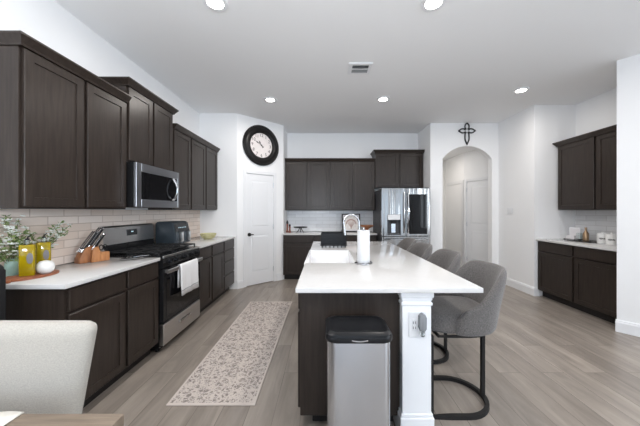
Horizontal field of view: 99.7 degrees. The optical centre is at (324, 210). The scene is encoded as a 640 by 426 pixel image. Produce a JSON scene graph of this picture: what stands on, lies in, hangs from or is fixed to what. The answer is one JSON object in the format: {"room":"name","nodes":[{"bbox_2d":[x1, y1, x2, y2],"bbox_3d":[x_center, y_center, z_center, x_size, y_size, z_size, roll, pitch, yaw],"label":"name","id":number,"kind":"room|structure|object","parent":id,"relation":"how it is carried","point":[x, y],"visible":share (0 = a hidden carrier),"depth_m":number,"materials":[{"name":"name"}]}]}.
{"room":"kitchen","nodes":[
{"label":"kitchen","id":0,"kind":"room"},
{"bbox_2d":[0,0,198,209],"bbox_3d":[-2.240,-0.170,0.485,0.120,3.050,8.410,0,0,0],"label":"wall","id":1,"kind":"structure","parent":0,"point":[47,22],"depth_m":2.39,"materials":[{"name":"white paint"}]},
{"bbox_2d":[0,30,131,208],"bbox_3d":[-1.998,-0.547,2.079,0.360,1.064,0.932,0,0,0],"label":"upper cabinet","id":2,"kind":"object","parent":1,"relation":"attached to","point":[63,125],"visible":1,"depth_m":1.86,"materials":[{"name":"brown wood"}]},
{"bbox_2d":[0,209,199,266],"bbox_3d":[-2.175,0.213,3.155,0.009,0.454,3.069,0,0,0],"label":"tile backsplash","id":3,"kind":"structure","parent":1,"relation":"attached to","point":[83,221],"depth_m":2.34,"materials":[{"name":"white tile"}]},
{"bbox_2d":[100,77,178,170],"bbox_3d":[-1.998,-0.860,2.933,0.360,0.779,0.849,0,0,0],"label":"upper cabinet","id":4,"kind":"object","parent":1,"relation":"attached to","point":[149,118],"visible":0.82,"depth_m":2.82,"materials":[{"name":"brown wood"}]},
{"bbox_2d":[126,162,178,207],"bbox_3d":[-1.948,-0.251,2.933,0.454,0.429,0.752,0,0,0],"label":"microwave","id":5,"kind":"object","parent":4,"relation":"attached to","point":[147,186],"visible":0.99,"depth_m":2.78,"materials":[{"name":"silver metal"}]},
{"bbox_2d":[148,123,193,209],"bbox_3d":[-1.998,-0.547,3.538,0.360,1.064,0.435,0,0,0],"label":"upper cabinet","id":6,"kind":"object","parent":1,"relation":"attached to","point":[182,136],"visible":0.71,"depth_m":3.54,"materials":[{"name":"brown wood"}]},
{"bbox_2d":[190,134,219,209],"bbox_3d":[-1.998,-0.547,4.223,0.360,1.064,0.925,0,0,0],"label":"upper cabinet","id":7,"kind":"object","parent":1,"relation":"attached to","point":[203,153],"visible":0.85,"depth_m":4.15,"materials":[{"name":"brown wood"}]},
{"bbox_2d":[199,113,236,288],"bbox_3d":[-1.915,-0.170,4.750,0.770,3.050,0.120,0,0,0],"label":"wall","id":8,"kind":"structure","parent":0,"point":[219,129],"depth_m":4.69,"materials":[{"name":"white paint"}]},
{"bbox_2d":[237,280,242,288],"bbox_3d":[-1.484,1.288,4.722,0.110,0.135,0.016,0,0,-43],"label":"baseboard","id":9,"kind":"structure","parent":8,"relation":"attached to","point":[239,283],"depth_m":4.71,"materials":[{"name":"white paint"}]},
{"bbox_2d":[237,114,282,280],"bbox_3d":[-1.214,-0.170,5.062,0.969,3.050,0.110,0,0,-43],"label":"wall","id":10,"kind":"structure","parent":0,"point":[244,122],"depth_m":4.89,"materials":[{"name":"white paint"}]},
{"bbox_2d":[243,169,276,287],"bbox_3d":[-1.195,0.307,5.006,0.694,2.095,0.101,0,0,-43],"label":"door","id":11,"kind":"structure","parent":10,"relation":"in","point":[259,191],"depth_m":5.00,"materials":[{"name":"white paint"}]},
{"bbox_2d":[243,125,278,165],"bbox_3d":[-1.170,-1.212,4.992,0.744,0.744,0.048,0,0,-43],"label":"wall clock","id":12,"kind":"object","parent":10,"relation":"attached to","point":[260,144],"visible":1,"depth_m":4.98,"materials":[{"name":"black plastic"}]},
{"bbox_2d":[277,273,283,280],"bbox_3d":[-0.872,1.288,5.296,0.169,0.135,0.016,0,0,-43],"label":"baseboard","id":13,"kind":"structure","parent":10,"relation":"attached to","point":[280,276],"depth_m":5.29,"materials":[{"name":"white paint"}]},
{"bbox_2d":[283,126,286,232],"bbox_3d":[-0.873,-0.170,5.627,0.100,3.050,0.547,0,0,0],"label":"wall","id":14,"kind":"structure","parent":0,"point":[284,130],"depth_m":5.49,"materials":[{"name":"white paint"}]},
{"bbox_2d":[54,0,639,132],"bbox_3d":[1.100,-1.745,1.200,6.800,0.100,9.840,0,0,0],"label":"ceiling","id":15,"kind":"structure","parent":0,"point":[462,61],"depth_m":2.89,"materials":[{"name":"white paint"}]},
{"bbox_2d":[202,0,227,11],"bbox_3d":[-0.890,-1.688,2.190,0.200,0.012,0.200,0,0,0],"label":"recessed light","id":16,"kind":"object","parent":15,"relation":"in","point":[214,5],"visible":1,"depth_m":2.21,"materials":[{"name":"white paint"}]},
{"bbox_2d":[264,97,276,102],"bbox_3d":[-0.830,-1.688,4.100,0.200,0.012,0.200,0,0,0],"label":"recessed light","id":17,"kind":"object","parent":15,"relation":"in","point":[267,99],"visible":1,"depth_m":4.08,"materials":[{"name":"white paint"}]},
{"bbox_2d":[347,63,372,73],"bbox_3d":[0.410,-1.688,3.205,0.270,0.013,0.250,0,0,0],"label":"ceiling vent","id":18,"kind":"object","parent":15,"relation":"in","point":[353,68],"visible":1,"depth_m":3.19,"materials":[{"name":"white metal"}]},
{"bbox_2d":[377,96,389,101],"bbox_3d":[0.880,-1.688,4.080,0.200,0.012,0.200,0,0,0],"label":"recessed light","id":19,"kind":"object","parent":15,"relation":"in","point":[382,98],"visible":1,"depth_m":4.08,"materials":[{"name":"white paint"}]},
{"bbox_2d":[420,0,446,11],"bbox_3d":[0.880,-1.688,2.190,0.200,0.012,0.200,0,0,0],"label":"recessed light","id":20,"kind":"object","parent":15,"relation":"in","point":[426,5],"visible":1,"depth_m":2.21,"materials":[{"name":"white paint"}]},
{"bbox_2d":[512,87,529,93],"bbox_3d":[2.745,-1.688,3.780,0.200,0.012,0.200,0,0,0],"label":"recessed light","id":21,"kind":"object","parent":15,"relation":"in","point":[521,89],"visible":1,"depth_m":3.77,"materials":[{"name":"white paint"}]},
{"bbox_2d":[287,133,417,231],"bbox_3d":[0.600,-0.170,5.960,3.100,3.050,0.120,0,0,0],"label":"wall","id":22,"kind":"structure","parent":0,"point":[299,145],"depth_m":5.90,"materials":[{"name":"white paint"}]},
{"bbox_2d":[287,210,371,230],"bbox_3d":[0.104,0.213,5.894,1.852,0.454,0.010,0,0,0],"label":"tile backsplash","id":23,"kind":"structure","parent":22,"relation":"attached to","point":[314,220],"depth_m":5.89,"materials":[{"name":"white tile"}]},
{"bbox_2d":[285,158,374,209],"bbox_3d":[0.102,-0.547,5.703,1.845,1.064,0.390,0,0,0],"label":"upper cabinet","id":24,"kind":"object","parent":22,"relation":"attached to","point":[310,183],"visible":1,"depth_m":5.56,"materials":[{"name":"brown wood"}]},
{"bbox_2d":[370,150,424,188],"bbox_3d":[1.522,-0.862,5.693,1.069,0.774,0.410,0,0,0],"label":"upper cabinet","id":25,"kind":"object","parent":22,"relation":"attached to","point":[393,168],"visible":0.95,"depth_m":5.54,"materials":[{"name":"brown wood"}]},
{"bbox_2d":[82,267,639,425],"bbox_3d":[1.100,1.405,2.725,7.000,0.100,12.950,0,0,0],"label":"floor","id":26,"kind":"structure","parent":0,"point":[549,362],"depth_m":2.27,"materials":[{"name":"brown wood"}]},
{"bbox_2d":[0,264,5,319],"bbox_3d":[-1.944,0.820,1.260,0.412,1.069,0.420,0,0,0],"label":"chair","id":27,"kind":"object","parent":26,"relation":"on","point":[2,270],"visible":0.52,"depth_m":1.46,"materials":[{"name":"black leather"}]},
{"bbox_2d":[0,320,96,413],"bbox_3d":[-1.077,0.875,0.748,0.517,0.959,0.495,0,0,0],"label":"dining chair","id":28,"kind":"object","parent":26,"relation":"on","point":[45,365],"visible":0.9,"depth_m":0.92,"materials":[{"name":"fabric"}]},
{"bbox_2d":[5,414,123,425],"bbox_3d":[-1.345,0.975,0.022,1.510,0.759,1.545,0,0,0],"label":"dining table","id":29,"kind":"object","parent":26,"relation":"on","point":[23,419],"visible":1,"depth_m":0.77,"materials":[{"name":"brown wood"}]},
{"bbox_2d":[0,411,23,425],"bbox_3d":[-1.063,0.592,0.098,0.354,0.005,1.395,0,0,0],"label":"table runner","id":30,"kind":"object","parent":29,"relation":"on","point":[6,417],"visible":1,"depth_m":0.78,"materials":[{"name":"white fabric"}]},
{"bbox_2d":[6,272,124,407],"bbox_3d":[-1.873,0.912,1.893,0.609,0.883,0.495,0,0,0],"label":"base cabinet","id":31,"kind":"object","parent":26,"relation":"on","point":[101,301],"visible":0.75,"depth_m":1.86,"materials":[{"name":"brown wood"}]},
{"bbox_2d":[6,258,159,288],"bbox_3d":[-1.869,0.456,2.090,0.618,0.030,0.940,0,0,0],"label":"countertop","id":32,"kind":"structure","parent":31,"relation":"on","point":[72,274],"depth_m":1.92,"materials":[{"name":"white stone"}]},
{"bbox_2d":[4,258,17,276],"bbox_3d":[-2.085,0.378,1.800,0.078,0.125,0.078,0,0,0],"label":"glass vase","id":33,"kind":"object","parent":32,"relation":"on","point":[11,268],"visible":0.53,"depth_m":1.77,"materials":[{"name":"teal glass"}]},
{"bbox_2d":[0,215,32,263],"bbox_3d":[-2.072,0.215,1.743,0.136,0.390,0.278,0,0,11],"label":"flower bouquet","id":34,"kind":"object","parent":33,"relation":"in","point":[11,241],"visible":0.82,"depth_m":1.77,"materials":[{"name":"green plant"}]},
{"bbox_2d":[6,269,58,283],"bbox_3d":[-1.975,0.433,1.802,0.210,0.014,0.347,0,0,0],"label":"serving board","id":35,"kind":"object","parent":32,"relation":"on","point":[9,279],"visible":0.57,"depth_m":1.76,"materials":[{"name":"brown wood"}]},
{"bbox_2d":[18,235,35,276],"bbox_3d":[-1.964,0.292,1.781,0.074,0.268,0.058,0,0,-42],"label":"oil bottle","id":36,"kind":"object","parent":35,"relation":"on","point":[26,251],"visible":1,"depth_m":1.76,"materials":[{"name":"yellow"}]},
{"bbox_2d":[36,233,50,271],"bbox_3d":[-2.004,0.292,1.924,0.074,0.268,0.058,0,0,-42],"label":"oil bottle","id":37,"kind":"object","parent":35,"relation":"on","point":[43,248],"visible":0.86,"depth_m":1.91,"materials":[{"name":"yellow glass"}]},
{"bbox_2d":[36,260,54,273],"bbox_3d":[-1.920,0.383,1.855,0.096,0.086,0.096,0,0,0],"label":"orb","id":38,"kind":"object","parent":35,"relation":"on","point":[46,266],"visible":0.99,"depth_m":1.83,"materials":[{"name":"white ceramic"}]},
{"bbox_2d":[74,245,109,263],"bbox_3d":[-2.027,0.368,2.354,0.109,0.144,0.209,0,0,24],"label":"knife block","id":39,"kind":"object","parent":32,"relation":"on","point":[90,254],"visible":0.96,"depth_m":2.31,"materials":[{"name":"brown wood"}]},
{"bbox_2d":[77,231,92,251],"bbox_3d":[-2.076,0.265,2.345,0.018,0.180,0.129,0,0,24],"label":"kitchen knife","id":40,"kind":"object","parent":39,"relation":"in","point":[92,231],"visible":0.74,"depth_m":2.33,"materials":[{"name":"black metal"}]},
{"bbox_2d":[79,231,94,252],"bbox_3d":[-2.050,0.265,2.334,0.018,0.180,0.129,0,0,24],"label":"kitchen knife","id":41,"kind":"object","parent":39,"relation":"in","point":[93,231],"visible":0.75,"depth_m":2.32,"materials":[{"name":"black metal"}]},
{"bbox_2d":[81,231,97,252],"bbox_3d":[-2.025,0.265,2.323,0.018,0.180,0.129,0,0,24],"label":"kitchen knife","id":42,"kind":"object","parent":39,"relation":"in","point":[92,237],"visible":1,"depth_m":2.32,"materials":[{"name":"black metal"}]},
{"bbox_2d":[88,228,103,246],"bbox_3d":[-2.006,0.236,2.363,0.018,0.180,0.129,0,0,24],"label":"kitchen knife","id":43,"kind":"object","parent":39,"relation":"in","point":[101,229],"visible":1,"depth_m":2.36,"materials":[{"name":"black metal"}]},
{"bbox_2d":[93,233,105,247],"bbox_3d":[-1.978,0.267,2.359,0.018,0.142,0.103,0,0,24],"label":"kitchen knife","id":44,"kind":"object","parent":39,"relation":"in","point":[103,234],"visible":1,"depth_m":2.36,"materials":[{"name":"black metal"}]},
{"bbox_2d":[120,257,142,259],"bbox_3d":[-1.760,0.433,2.460,0.183,0.014,0.086,0,0,-22],"label":"spoon rest","id":45,"kind":"object","parent":32,"relation":"on","point":[132,258],"visible":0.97,"depth_m":2.45,"materials":[{"name":"silver metal"}]},
{"bbox_3d":[-2.090,0.381,1.970,0.061,0.120,0.061,0,0,0],"label":"glass vase","id":46,"kind":"object","parent":32,"relation":"on","visible":0},
{"bbox_2d":[25,221,71,247],"bbox_3d":[-2.075,0.242,2.034,0.103,0.338,0.314,0,0,0],"label":"flower bouquet","id":47,"kind":"object","parent":46,"relation":"in","point":[57,226],"visible":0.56,"depth_m":2.06,"materials":[{"name":"green plant"}]},
{"bbox_2d":[116,262,157,380],"bbox_3d":[-1.873,0.912,2.352,0.609,0.883,0.420,0,0,0],"label":"base cabinet","id":48,"kind":"object","parent":26,"relation":"on","point":[141,283],"visible":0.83,"depth_m":2.31,"materials":[{"name":"brown wood"}]},
{"bbox_2d":[99,223,202,351],"bbox_3d":[-1.828,0.752,2.949,0.664,1.204,0.759,0,0,0],"label":"gas range","id":49,"kind":"object","parent":26,"relation":"on","point":[176,311],"visible":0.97,"depth_m":2.78,"materials":[{"name":"black metal"}]},
{"bbox_2d":[110,246,199,257],"bbox_3d":[-1.849,0.442,2.949,0.622,0.020,0.759,0,0,0],"label":"cooktop","id":50,"kind":"object","parent":49,"relation":"in","point":[174,253],"depth_m":2.74,"materials":[{"name":"metal"}]},
{"bbox_2d":[178,258,198,295],"bbox_3d":[-1.498,0.721,2.974,0.046,0.337,0.391,0,0,0],"label":"dish towel","id":51,"kind":"object","parent":49,"relation":"hanging from","point":[188,279],"visible":1,"depth_m":2.93,"materials":[{"name":"white fabric"}]},
{"bbox_2d":[197,245,211,312],"bbox_3d":[-1.873,0.912,3.550,0.609,0.883,0.410,0,0,0],"label":"base cabinet","id":52,"kind":"object","parent":26,"relation":"on","point":[205,298],"visible":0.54,"depth_m":3.58,"materials":[{"name":"brown wood"}]},
{"bbox_2d":[159,236,234,247],"bbox_3d":[-1.869,0.456,4.014,0.618,0.030,1.348,0,0,0],"label":"countertop","id":53,"kind":"structure","parent":52,"relation":"on","point":[198,241],"depth_m":4.04,"materials":[{"name":"white stone"}]},
{"bbox_2d":[155,221,190,242],"bbox_3d":[-1.975,0.282,3.565,0.300,0.293,0.380,0,0,0],"label":"air fryer","id":54,"kind":"object","parent":53,"relation":"on","point":[166,231],"visible":0.96,"depth_m":3.38,"materials":[{"name":"black plastic"}]},
{"bbox_2d":[200,233,215,238],"bbox_3d":[-1.860,0.398,4.300,0.247,0.085,0.247,0,0,0],"label":"woven bowl","id":55,"kind":"object","parent":53,"relation":"on","point":[203,235],"visible":1,"depth_m":4.23,"materials":[{"name":"yellow wicker"}]},
{"bbox_2d":[206,242,223,307],"bbox_3d":[-1.873,0.912,3.979,0.609,0.883,0.445,0,0,0],"label":"base cabinet","id":56,"kind":"object","parent":26,"relation":"on","point":[217,256],"visible":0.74,"depth_m":3.96,"materials":[{"name":"brown wood"}]},
{"bbox_2d":[218,239,233,297],"bbox_3d":[-1.874,0.912,4.445,0.608,0.883,0.482,0,0,0],"label":"base cabinet","id":57,"kind":"object","parent":26,"relation":"on","point":[228,251],"visible":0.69,"depth_m":4.39,"materials":[{"name":"brown wood"}]},
{"bbox_2d":[166,302,291,405],"bbox_3d":[-0.797,1.350,2.945,0.620,0.008,2.140,0,0,0],"label":"runner rug","id":58,"kind":"object","parent":26,"relation":"on","point":[234,371],"visible":1,"depth_m":2.40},
{"bbox_2d":[283,235,313,278],"bbox_3d":[-0.520,0.912,5.588,0.600,0.883,0.619,0,0,0],"label":"base cabinet","id":59,"kind":"object","parent":26,"relation":"on","point":[296,248],"visible":0.82,"depth_m":5.29,"materials":[{"name":"brown wood"}]},
{"bbox_2d":[283,231,376,234],"bbox_3d":[0.100,0.456,5.579,1.840,0.030,0.638,0,0,0],"label":"countertop","id":60,"kind":"structure","parent":59,"relation":"on","point":[292,232],"depth_m":5.29,"materials":[{"name":"white stone"}]},
{"bbox_2d":[294,226,306,232],"bbox_3d":[-0.500,0.381,5.500,0.284,0.121,0.284,0,0,0],"label":"cake stand","id":61,"kind":"object","parent":60,"relation":"on","point":[299,227],"visible":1,"depth_m":5.47,"materials":[{"name":"black metal"}]},
{"bbox_2d":[341,214,359,231],"bbox_3d":[0.540,0.249,5.676,0.416,0.382,0.121,0,0,0],"label":"framed print","id":62,"kind":"object","parent":60,"relation":"on","point":[351,222],"visible":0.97,"depth_m":5.69,"materials":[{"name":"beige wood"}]},
{"bbox_2d":[360,225,373,229],"bbox_3d":[0.850,0.365,5.500,0.300,0.150,0.300,0,0,0],"label":"footed bowl","id":63,"kind":"object","parent":60,"relation":"on","point":[367,227],"visible":0.63,"depth_m":5.44,"materials":[{"name":"brown wood"}]},
{"bbox_2d":[314,235,320,240],"bbox_3d":[0.082,0.912,5.588,0.600,0.883,0.619,0,0,0],"label":"base cabinet","id":64,"kind":"object","parent":26,"relation":"on","point":[316,237],"visible":0.11,"depth_m":5.28,"materials":[{"name":"brown wood"}]},
{"bbox_2d":[325,316,391,425],"bbox_3d":[0.172,0.980,1.438,0.340,0.750,0.336,0,0,0],"label":"trash can","id":65,"kind":"object","parent":26,"relation":"on","point":[358,347],"visible":1,"depth_m":1.34,"materials":[{"name":"silver metal"}]},
{"bbox_2d":[347,235,376,240],"bbox_3d":[0.699,0.912,5.588,0.630,0.883,0.619,0,0,0],"label":"base cabinet","id":66,"kind":"object","parent":26,"relation":"on","point":[349,237],"visible":0.11,"depth_m":5.28,"materials":[{"name":"brown wood"}]},
{"bbox_2d":[298,293,433,425],"bbox_3d":[0.236,0.913,2.740,0.815,0.884,2.308,0,0,0],"label":"kitchen island","id":67,"kind":"object","parent":26,"relation":"on","point":[410,357],"visible":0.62,"depth_m":1.66,"materials":[{"name":"brown wood"}]},
{"bbox_2d":[295,241,482,292],"bbox_3d":[0.369,0.456,2.732,1.076,0.030,2.371,0,0,0],"label":"island countertop","id":68,"kind":"structure","parent":67,"relation":"on","point":[394,269],"depth_m":1.85,"materials":[{"name":"white stone"}]},
{"bbox_2d":[304,250,354,264],"bbox_3d":[0.043,0.569,2.667,0.442,0.252,0.761,0,0,0],"label":"sink","id":69,"kind":"object","parent":68,"relation":"in","point":[314,256],"visible":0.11,"depth_m":3.03,"materials":[{"name":"white ceramic"}]},
{"bbox_2d":[320,232,346,247],"bbox_3d":[0.105,0.355,3.375,0.324,0.172,0.274,0,0,0],"label":"dish rack","id":70,"kind":"object","parent":68,"relation":"on","point":[329,239],"visible":0.91,"depth_m":3.25,"materials":[{"name":"black plastic"}]},
{"bbox_2d":[343,214,359,254],"bbox_3d":[0.276,0.234,2.709,0.194,0.413,0.117,0,0,0],"label":"faucet","id":71,"kind":"object","parent":68,"relation":"on","point":[354,215],"visible":0.59,"depth_m":2.73,"materials":[{"name":"silver metal"}]},
{"bbox_2d":[354,227,372,264],"bbox_3d":[0.322,0.287,2.260,0.150,0.308,0.150,0,0,0],"label":"paper towel holder","id":72,"kind":"object","parent":68,"relation":"on","point":[363,236],"visible":1,"depth_m":2.22,"materials":[{"name":"white paper"}]},
{"bbox_2d":[409,312,426,336],"bbox_3d":[0.547,0.670,1.594,0.105,0.150,0.011,0,0,0],"label":"power outlet","id":73,"kind":"object","parent":67,"relation":"attached to","point":[414,331],"visible":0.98,"depth_m":1.59,"materials":[{"name":"white plastic"}]},
{"bbox_2d":[412,319,416,330],"bbox_3d":[0.526,0.670,1.591,0.027,0.070,0.004,0,0,0],"label":"socket","id":74,"kind":"object","parent":73,"relation":"attached to","point":[414,321],"depth_m":1.59,"materials":[{"name":"white plastic"}]},
{"bbox_2d":[418,312,426,336],"bbox_3d":[0.567,0.663,1.572,0.038,0.133,0.038,0,0,0],"label":"plug","id":75,"kind":"object","parent":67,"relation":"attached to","point":[422,319],"visible":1,"depth_m":1.55,"materials":[{"name":"grey plastic"}]},
{"bbox_2d":[373,188,429,245],"bbox_3d":[1.495,0.460,5.396,0.900,1.789,0.968,0,0,0],"label":"refrigerator","id":76,"kind":"object","parent":26,"relation":"on","point":[399,214],"visible":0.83,"depth_m":4.99,"materials":[{"name":"grey metal"}]},
{"bbox_2d":[397,238,416,250],"bbox_3d":[0.964,0.870,3.760,0.590,0.969,0.547,0,0,0],"label":"counter stool","id":77,"kind":"object","parent":26,"relation":"on","point":[406,244],"visible":0.12,"depth_m":3.88,"materials":[{"name":"grey fabric"}]},
{"bbox_2d":[408,242,432,259],"bbox_3d":[0.949,0.870,3.190,0.590,0.969,0.547,0,0,0],"label":"counter stool","id":78,"kind":"object","parent":26,"relation":"on","point":[423,250],"visible":0.2,"depth_m":3.28,"materials":[{"name":"grey fabric"}]},
{"bbox_2d":[427,249,460,363],"bbox_3d":[0.974,0.870,2.600,0.590,0.969,0.547,0,0,0],"label":"counter stool","id":79,"kind":"object","parent":26,"relation":"on","point":[449,260],"visible":0.22,"depth_m":2.63,"materials":[{"name":"grey fabric"}]},
{"bbox_2d":[431,260,506,419],"bbox_3d":[0.961,0.870,1.965,0.590,0.969,0.547,0,0,0],"label":"counter stool","id":80,"kind":"object","parent":26,"relation":"on","point":[465,315],"visible":0.76,"depth_m":1.78,"materials":[{"name":"grey fabric"}]},
{"bbox_2d":[538,241,579,309],"bbox_3d":[3.688,0.912,3.993,0.619,0.883,0.625,0,0,0],"label":"base cabinet","id":81,"kind":"object","parent":26,"relation":"on","point":[555,261],"visible":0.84,"depth_m":3.94,"materials":[{"name":"brown wood"}]},
{"bbox_2d":[574,246,616,323],"bbox_3d":[3.688,0.912,3.363,0.619,0.883,0.630,0,0,0],"label":"base cabinet","id":82,"kind":"object","parent":26,"relation":"on","point":[595,270],"visible":0.56,"depth_m":3.37,"materials":[{"name":"brown wood"}]},
{"bbox_2d":[536,239,616,251],"bbox_3d":[3.679,0.456,3.678,0.638,0.030,1.260,0,0,0],"label":"countertop","id":83,"kind":"structure","parent":82,"relation":"on","point":[601,246],"depth_m":3.63,"materials":[{"name":"white stone"}]},
{"bbox_2d":[569,227,580,235],"bbox_3d":[3.807,0.345,4.110,0.016,0.190,0.180,0,0,0],"label":"framed card","id":84,"kind":"object","parent":83,"relation":"on","point":[572,230],"visible":0.53,"depth_m":4.11,"materials":[{"name":"white paint"}]},
{"bbox_2d":[578,240,596,242],"bbox_3d":[3.720,0.427,3.810,0.126,0.026,0.176,0,0,0],"label":"tray","id":85,"kind":"object","parent":83,"relation":"on","point":[590,241],"visible":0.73,"depth_m":3.78,"materials":[{"name":"black metal"}]},
{"bbox_2d":[583,227,588,241],"bbox_3d":[3.700,0.332,3.830,0.068,0.200,0.068,0,0,0],"label":"bottle","id":86,"kind":"object","parent":85,"relation":"on","point":[585,233],"visible":0.99,"depth_m":3.81,"materials":[{"name":"gold metal"}]},
{"bbox_2d":[596,231,607,243],"bbox_3d":[3.799,0.360,3.700,0.115,0.160,0.115,0,0,0],"label":"canister","id":87,"kind":"object","parent":83,"relation":"on","point":[600,236],"visible":0.83,"depth_m":3.67,"materials":[{"name":"white ceramic"}]},
{"bbox_2d":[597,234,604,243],"bbox_3d":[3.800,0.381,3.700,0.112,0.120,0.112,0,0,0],"label":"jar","id":88,"kind":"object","parent":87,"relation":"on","point":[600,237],"depth_m":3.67,"materials":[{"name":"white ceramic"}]},
{"bbox_2d":[605,232,616,244],"bbox_3d":[3.759,0.360,3.545,0.115,0.160,0.114,0,0,0],"label":"canister","id":89,"kind":"object","parent":83,"relation":"on","point":[610,239],"visible":0.98,"depth_m":3.51,"materials":[{"name":"white ceramic"}]},
{"bbox_3d":[3.700,0.427,4.030,0.126,0.026,0.176,0,0,0],"label":"tray","id":90,"kind":"object","parent":83,"relation":"on","visible":0},
{"bbox_2d":[566,235,575,239],"bbox_3d":[3.680,0.399,4.035,0.040,0.066,0.130,0,0,0],"label":"box","id":91,"kind":"object","parent":90,"relation":"on","point":[568,237],"visible":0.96,"depth_m":4.03,"materials":[{"name":"white"}]},
{"bbox_2d":[576,233,580,240],"bbox_3d":[3.750,0.377,3.980,0.072,0.110,0.072,0,0,0],"label":"drinking glass","id":92,"kind":"object","parent":90,"relation":"on","point":[578,235],"visible":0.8,"depth_m":3.96,"materials":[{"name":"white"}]},
{"bbox_2d":[418,125,427,187],"bbox_3d":[2.090,-0.170,5.610,0.120,3.050,0.580,0,0,0],"label":"wall","id":93,"kind":"structure","parent":0,"point":[423,134],"depth_m":5.51,"materials":[{"name":"white paint"}]},
{"bbox_2d":[443,160,444,248],"bbox_3d":[3.325,-0.015,7.450,2.550,2.740,0.100,0,0,0],"label":"wall","id":94,"kind":"structure","parent":0,"point":[443,160],"depth_m":7.40,"materials":[{"name":"white paint"}]},
{"bbox_2d":[443,148,474,159],"bbox_3d":[3.375,-1.435,7.260,2.450,0.100,3.880,0,0,0],"label":"ceiling","id":95,"kind":"structure","parent":0,"point":[458,151],"depth_m":6.39,"materials":[{"name":"white paint"}]},
{"bbox_2d":[428,123,497,263],"bbox_3d":[2.745,-0.170,5.260,1.430,3.050,0.120,0,0,0],"label":"wall","id":96,"kind":"structure","parent":0,"point":[443,138],"depth_m":5.20,"materials":[{"name":"white paint"}]},
{"bbox_2d":[458,123,475,144],"bbox_3d":[2.729,-1.488,5.188,0.352,0.457,0.023,0,0,0],"label":"wall cross","id":97,"kind":"object","parent":96,"relation":"attached to","point":[464,128],"visible":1,"depth_m":5.18,"materials":[{"name":"black metal"}]},
{"bbox_2d":[445,150,487,266],"bbox_3d":[3.505,-0.015,6.272,0.328,2.740,2.290,0,0,-14],"label":"wall","id":98,"kind":"structure","parent":0,"point":[471,164],"depth_m":6.72,"materials":[{"name":"white paint"}]},
{"bbox_2d":[446,180,463,265],"bbox_3d":[3.292,0.305,6.865,0.015,2.100,0.870,0,0,0],"label":"trim","id":99,"kind":"structure","parent":98,"relation":"attached to","point":[461,182],"depth_m":6.45,"materials":[{"name":"white paint"}]},
{"bbox_2d":[464,177,487,263],"bbox_3d":[3.444,0.307,5.948,0.101,2.095,0.870,0,0,-23],"label":"door","id":100,"kind":"structure","parent":98,"relation":"in","point":[476,191],"depth_m":6.07,"materials":[{"name":"white paint"}]},
{"bbox_2d":[498,105,541,295],"bbox_3d":[3.400,-0.170,4.755,0.120,3.050,0.890,0,0,0],"label":"wall","id":101,"kind":"structure","parent":0,"point":[520,134],"depth_m":4.61,"materials":[{"name":"white paint"}]},
{"bbox_2d":[507,208,512,213],"bbox_3d":[3.333,-0.003,4.870,0.012,0.115,0.140,0,0,0],"label":"light switch","id":102,"kind":"object","parent":101,"relation":"attached to","point":[509,210],"visible":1,"depth_m":4.86,"materials":[{"name":"white plastic"}]},
{"bbox_2d":[506,278,534,295],"bbox_3d":[3.332,1.288,4.747,0.016,0.135,0.906,0,0,0],"label":"baseboard","id":103,"kind":"structure","parent":101,"relation":"attached to","point":[520,286],"depth_m":4.57,"materials":[{"name":"white paint"}]},
{"bbox_2d":[534,287,539,295],"bbox_3d":[3.380,1.288,4.302,0.080,0.135,0.016,0,0,0],"label":"baseboard","id":104,"kind":"structure","parent":101,"relation":"attached to","point":[537,291],"depth_m":4.29,"materials":[{"name":"white paint"}]},
{"bbox_2d":[542,105,575,295],"bbox_3d":[3.730,-0.170,4.370,0.540,3.050,0.120,0,0,0],"label":"wall","id":105,"kind":"structure","parent":0,"point":[558,121],"depth_m":4.31,"materials":[{"name":"white paint"}]},
{"bbox_2d":[576,87,616,135],"bbox_3d":[4.060,-0.170,3.665,0.120,3.050,1.530,0,0,0],"label":"wall","id":106,"kind":"structure","parent":0,"point":[598,112],"depth_m":3.96,"materials":[{"name":"white paint"}]},
{"bbox_2d":[552,132,596,209],"bbox_3d":[3.813,-0.547,3.991,0.370,1.064,0.642,0,0,0],"label":"upper cabinet","id":107,"kind":"object","parent":106,"relation":"attached to","point":[577,154],"visible":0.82,"depth_m":3.93,"materials":[{"name":"brown wood"}]},
{"bbox_2d":[575,210,616,240],"bbox_3d":[3.994,0.213,3.679,0.009,0.454,1.261,0,0,0],"label":"tile backsplash","id":108,"kind":"structure","parent":106,"relation":"attached to","point":[596,221],"depth_m":3.97,"materials":[{"name":"white tile"}]},
{"bbox_2d":[592,124,616,209],"bbox_3d":[3.813,-0.547,3.358,0.370,1.064,0.620,0,0,0],"label":"upper cabinet","id":109,"kind":"object","parent":106,"relation":"attached to","point":[606,138],"visible":0.54,"depth_m":3.53,"materials":[{"name":"brown wood"}]},
{"bbox_2d":[617,54,639,323],"bbox_3d":[4.131,-0.170,2.518,0.624,3.050,1.885,0,0,-40],"label":"wall","id":110,"kind":"structure","parent":0,"point":[628,69],"depth_m":2.97,"materials":[{"name":"white paint"}]},
{"bbox_2d":[616,319,639,336],"bbox_3d":[3.825,1.288,2.385,0.016,0.135,1.716,0,0,-40],"label":"baseboard","id":111,"kind":"structure","parent":110,"relation":"attached to","point":[630,328],"depth_m":2.97,"materials":[{"name":"white paint"}]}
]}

